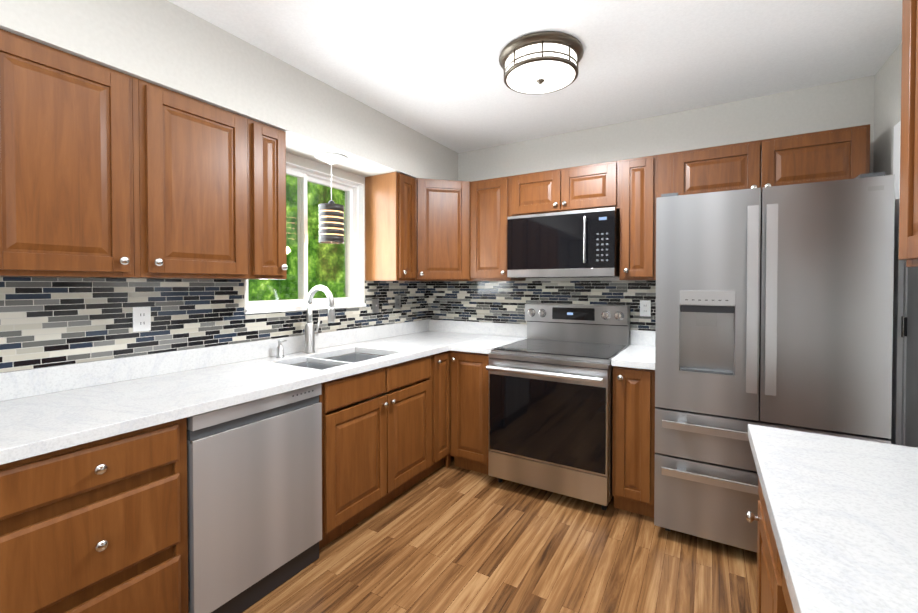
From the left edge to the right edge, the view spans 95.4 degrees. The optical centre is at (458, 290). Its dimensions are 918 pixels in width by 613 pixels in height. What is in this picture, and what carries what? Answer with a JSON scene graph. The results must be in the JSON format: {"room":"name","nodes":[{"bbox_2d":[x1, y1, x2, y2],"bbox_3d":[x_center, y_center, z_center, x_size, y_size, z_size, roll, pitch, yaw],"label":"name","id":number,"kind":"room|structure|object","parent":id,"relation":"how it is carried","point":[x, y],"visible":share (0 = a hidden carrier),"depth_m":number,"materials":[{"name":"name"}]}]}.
{"room":"kitchen","nodes":[
{"label":"kitchen","id":0,"kind":"room"},
{"bbox_2d":[1,152,427,372],"bbox_3d":[-1.760,0.057,1.706,0.200,2.540,5.400,0,1,31],"label":"wall","id":1,"kind":"structure","parent":0,"point":[305,162],"depth_m":3.00,"materials":[{"name":"paint"}]},
{"bbox_2d":[0,29,159,278],"bbox_3d":[-1.533,-0.451,1.560,0.329,0.800,0.549,0,1,31],"label":"upper cabinet","id":2,"kind":"object","parent":1,"relation":"attached to","point":[106,172],"depth_m":1.50,"materials":[{"name":"brown wood"}]},
{"bbox_2d":[0,277,427,372],"bbox_3d":[-1.190,0.116,2.460,0.007,0.358,3.519,0,1,31],"label":"tile backsplash","id":3,"kind":"structure","parent":1,"relation":"attached to","point":[46,322],"depth_m":1.96,"materials":[{"name":"tile"}]},
{"bbox_2d":[133,306,150,331],"bbox_3d":[-1.482,0.134,1.954,0.008,0.114,0.070,0,1,31],"label":"electrical outlet","id":4,"kind":"object","parent":3,"relation":"attached to","point":[141,318],"visible":1,"depth_m":1.95,"materials":[{"name":"white plastic"}]},
{"bbox_2d":[372,299,378,312],"bbox_3d":[-0.661,0.124,3.327,0.014,0.114,0.070,0,1,31],"label":"light switch","id":5,"kind":"object","parent":3,"relation":"attached to","point":[375,305],"visible":1,"depth_m":3.32,"materials":[{"name":"grey plastic"}]},
{"bbox_2d":[395,295,400,308],"bbox_3d":[-0.522,0.101,3.564,0.008,0.114,0.070,0,1,31],"label":"electrical outlet","id":6,"kind":"object","parent":3,"relation":"attached to","point":[397,302],"visible":1,"depth_m":3.56,"materials":[{"name":"grey plastic"}]},
{"bbox_2d":[160,87,286,279],"bbox_3d":[-1.254,-0.457,2.028,0.329,0.800,0.745,0,1,31],"label":"upper cabinet","id":7,"kind":"object","parent":1,"relation":"attached to","point":[223,172],"depth_m":1.94,"materials":[{"name":"brown wood"}]},
{"bbox_2d":[244,162,365,313],"bbox_3d":[-1.031,-0.342,2.839,0.148,0.944,0.983,0,1,31],"label":"window","id":8,"kind":"structure","parent":1,"relation":"in","point":[355,225],"depth_m":2.95,"materials":[{"name":"white paint"}]},
{"bbox_2d":[365,172,469,280],"bbox_3d":[-0.236,-0.477,3.435,0.637,0.800,0.851,0,1,31],"label":"upper cabinet","id":9,"kind":"object","parent":1,"relation":"attached to","point":[417,229],"visible":1,"depth_m":3.24,"materials":[{"name":"brown wood"}]},
{"bbox_2d":[242,456,756,612],"bbox_3d":[-0.271,1.387,1.011,4.090,0.100,6.100,0,1,31],"label":"floor","id":10,"kind":"structure","parent":0,"point":[452,538],"depth_m":2.03,"materials":[{"name":"laminate"}]},
{"bbox_2d":[0,418,187,612],"bbox_3d":[-1.530,0.896,1.251,0.669,0.876,1.035,0,1,31],"label":"base cabinet","id":11,"kind":"object","parent":10,"relation":"on","point":[99,526],"depth_m":1.30,"materials":[{"name":"brown wood"}]},
{"bbox_2d":[0,319,487,464],"bbox_3d":[-0.895,0.478,2.289,0.690,0.359,3.518,0,1,31],"label":"countertop","id":12,"kind":"structure","parent":11,"relation":"on","point":[44,410],"depth_m":1.80,"materials":[{"name":"stone"}]},
{"bbox_2d":[276,340,286,357],"bbox_3d":[-1.065,0.350,2.516,0.045,0.100,0.074,0,1,31],"label":"soap dispenser","id":13,"kind":"object","parent":12,"relation":"on","point":[280,351],"visible":1,"depth_m":2.49,"materials":[{"name":"silver metal"}]},
{"bbox_2d":[304,285,334,352],"bbox_3d":[-0.866,0.182,2.644,0.256,0.432,0.108,0,1,31],"label":"faucet","id":14,"kind":"object","parent":12,"relation":"on","point":[311,333],"visible":1,"depth_m":2.65,"materials":[{"name":"silver metal"}]},
{"bbox_2d":[187,383,321,612],"bbox_3d":[-1.096,0.888,1.950,0.643,0.871,0.592,0,1,31],"label":"dishwasher","id":15,"kind":"object","parent":10,"relation":"on","point":[254,487],"visible":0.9,"depth_m":1.73,"materials":[{"name":"grey metal"}]},
{"bbox_2d":[319,374,435,549],"bbox_3d":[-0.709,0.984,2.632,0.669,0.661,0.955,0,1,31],"label":"base cabinet","id":16,"kind":"object","parent":10,"relation":"on","point":[375,450],"depth_m":2.34,"materials":[{"name":"brown wood"}]},
{"bbox_2d":[359,350,450,469],"bbox_3d":[-0.408,0.869,3.135,0.669,0.876,0.300,0,1,31],"label":"base cabinet","id":17,"kind":"object","parent":10,"relation":"on","point":[435,367],"depth_m":2.92,"materials":[{"name":"brown wood"}]},
{"bbox_2d":[450,351,488,474],"bbox_3d":[0.248,0.868,3.236,0.352,0.875,0.730,0,1,31],"label":"base cabinet","id":18,"kind":"object","parent":10,"relation":"on","point":[469,411],"visible":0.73,"depth_m":2.96,"materials":[{"name":"brown wood"}]},
{"bbox_2d":[448,322,526,353],"bbox_3d":[0.258,0.357,3.225,0.333,0.144,0.728,0,1,31],"label":"countertop","id":19,"kind":"structure","parent":18,"relation":"on","point":[473,337],"depth_m":3.46,"materials":[{"name":"stone"}]},
{"bbox_2d":[486,303,629,509],"bbox_3d":[0.702,0.713,2.890,0.768,1.195,0.836,0,1,31],"label":"range","id":20,"kind":"object","parent":10,"relation":"on","point":[550,399],"visible":0.96,"depth_m":2.62,"materials":[{"name":"silver metal"}]},
{"bbox_2d":[612,366,654,517],"bbox_3d":[1.168,0.876,2.688,0.229,0.875,0.730,0,1,31],"label":"base cabinet","id":21,"kind":"object","parent":10,"relation":"on","point":[633,445],"visible":0.83,"depth_m":2.40,"materials":[{"name":"brown wood"}]},
{"bbox_2d":[611,330,654,369],"bbox_3d":[1.172,0.365,2.686,0.234,0.144,0.718,0,1,31],"label":"countertop","id":22,"kind":"structure","parent":21,"relation":"on","point":[640,353],"depth_m":2.64,"materials":[{"name":"stone"}]},
{"bbox_2d":[750,476,765,612],"bbox_3d":[1.075,0.901,0.901,0.669,0.876,0.500,0,1,31],"label":"base cabinet","id":23,"kind":"object","parent":10,"relation":"on","point":[761,518],"depth_m":1.19,"materials":[{"name":"brown wood"}]},
{"bbox_2d":[654,172,894,551],"bbox_3d":[1.622,0.401,2.309,0.906,1.834,0.849,0,1,31],"label":"fridge","id":24,"kind":"object","parent":10,"relation":"on","point":[774,306],"visible":0.88,"depth_m":1.98,"materials":[{"name":"grey metal"}]},
{"bbox_2d":[766,507,793,612],"bbox_3d":[0.814,0.907,0.463,0.669,0.876,0.680,0,1,31],"label":"base cabinet","id":25,"kind":"object","parent":10,"relation":"on","point":[773,595],"depth_m":0.95,"materials":[{"name":"brown wood"}]},
{"bbox_2d":[748,424,917,612],"bbox_3d":[0.456,0.458,-0.121,0.693,0.039,2.920,0,1,31],"label":"countertop","id":26,"kind":"structure","parent":25,"relation":"on","point":[843,513],"depth_m":0.78,"materials":[{"name":"stone"}]},
{"bbox_2d":[167,0,902,152],"bbox_3d":[-0.347,-1.251,0.845,3.490,0.100,5.800,0,1,31],"label":"ceiling","id":27,"kind":"structure","parent":0,"point":[432,70],"depth_m":2.12,"materials":[{"name":"paint"}]},
{"bbox_2d":[0,0,457,180],"bbox_3d":[-1.532,-1.032,1.554,0.332,0.358,5.400,0,1,31],"label":"soffit beam","id":28,"kind":"structure","parent":27,"relation":"attached to","point":[166,44],"depth_m":1.97,"materials":[{"name":"paint"}]},
{"bbox_2d":[314,152,347,243],"bbox_3d":[-0.834,-0.591,2.733,0.210,0.557,0.210,0,1,31],"label":"pendant light","id":29,"kind":"object","parent":28,"relation":"hanging from","point":[331,221],"visible":1,"depth_m":2.67,"materials":[{"name":"brushed metal"},{"name":"frosted white glass"}]},
{"bbox_2d":[499,31,583,93],"bbox_3d":[0.423,-1.144,2.169,0.430,0.151,0.430,0,1,31],"label":"ceiling light fixture","id":30,"kind":"object","parent":27,"relation":"attached to","point":[544,62],"visible":1,"depth_m":2.05,"materials":[{"name":"white glass"}]},
{"bbox_2d":[428,75,874,330],"bbox_3d":[1.086,0.035,3.269,3.490,2.540,0.200,0,1,31],"label":"wall","id":31,"kind":"structure","parent":0,"point":[841,104],"depth_m":2.85,"materials":[{"name":"paint"}]},
{"bbox_2d":[428,281,655,330],"bbox_3d":[0.593,0.140,3.442,2.006,0.434,0.007,0,1,31],"label":"tile backsplash","id":32,"kind":"structure","parent":31,"relation":"attached to","point":[474,301],"depth_m":3.48,"materials":[{"name":"tile"}]},
{"bbox_2d":[640,300,650,316],"bbox_3d":[1.333,0.129,2.992,0.070,0.114,0.008,0,1,31],"label":"electrical outlet","id":33,"kind":"object","parent":32,"relation":"attached to","point":[645,307],"visible":1,"depth_m":2.99,"materials":[{"name":"white plastic"}]},
{"bbox_2d":[470,124,869,280],"bbox_3d":[1.169,-0.470,2.884,2.379,0.800,0.360,0,1,31],"label":"upper cabinet","id":34,"kind":"object","parent":31,"relation":"attached to","point":[631,190],"visible":0.83,"depth_m":2.71,"materials":[{"name":"brown wood"}]},
{"bbox_2d":[507,207,619,277],"bbox_3d":[0.778,-0.321,3.070,0.760,0.452,0.440,0,1,31],"label":"over-the-range microwave","id":35,"kind":"object","parent":34,"relation":"attached to","point":[577,244],"visible":0.98,"depth_m":2.89,"materials":[{"name":"black glass"}]},
{"bbox_2d":[873,42,903,445],"bbox_3d":[1.066,0.081,0.022,0.200,2.540,5.400,0,1,31],"label":"wall","id":36,"kind":"structure","parent":0,"point":[887,106],"depth_m":2.20,"materials":[{"name":"paint"}]},
{"bbox_2d":[889,121,907,445],"bbox_3d":[1.998,0.261,1.608,0.220,2.135,0.985,0,1,31],"label":"door frame","id":37,"kind":"structure","parent":36,"relation":"attached to","point":[900,280],"depth_m":2.02,"materials":[{"name":"white paint"}]},
{"bbox_2d":[899,0,917,266],"bbox_3d":[1.234,-0.511,0.835,0.349,0.900,0.577,0,1,31],"label":"upper cabinet","id":38,"kind":"object","parent":36,"relation":"attached to","point":[908,227],"visible":1,"depth_m":1.07,"materials":[{"name":"brown wood"}]},
{"bbox_2d":[901,267,917,447],"bbox_3d":[1.911,0.310,1.667,0.120,2.020,0.781,0,1,31],"label":"door","id":39,"kind":"structure","parent":36,"relation":"in","point":[909,326],"depth_m":1.93,"materials":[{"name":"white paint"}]},
{"label":"outside","id":40,"kind":"structure","parent":0,"visible":0},
{"bbox_2d":[248,175,345,300],"bbox_3d":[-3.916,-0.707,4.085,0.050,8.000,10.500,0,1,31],"label":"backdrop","id":41,"kind":"structure","parent":40,"point":[312,188],"depth_m":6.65,"materials":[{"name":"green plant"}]}
]}

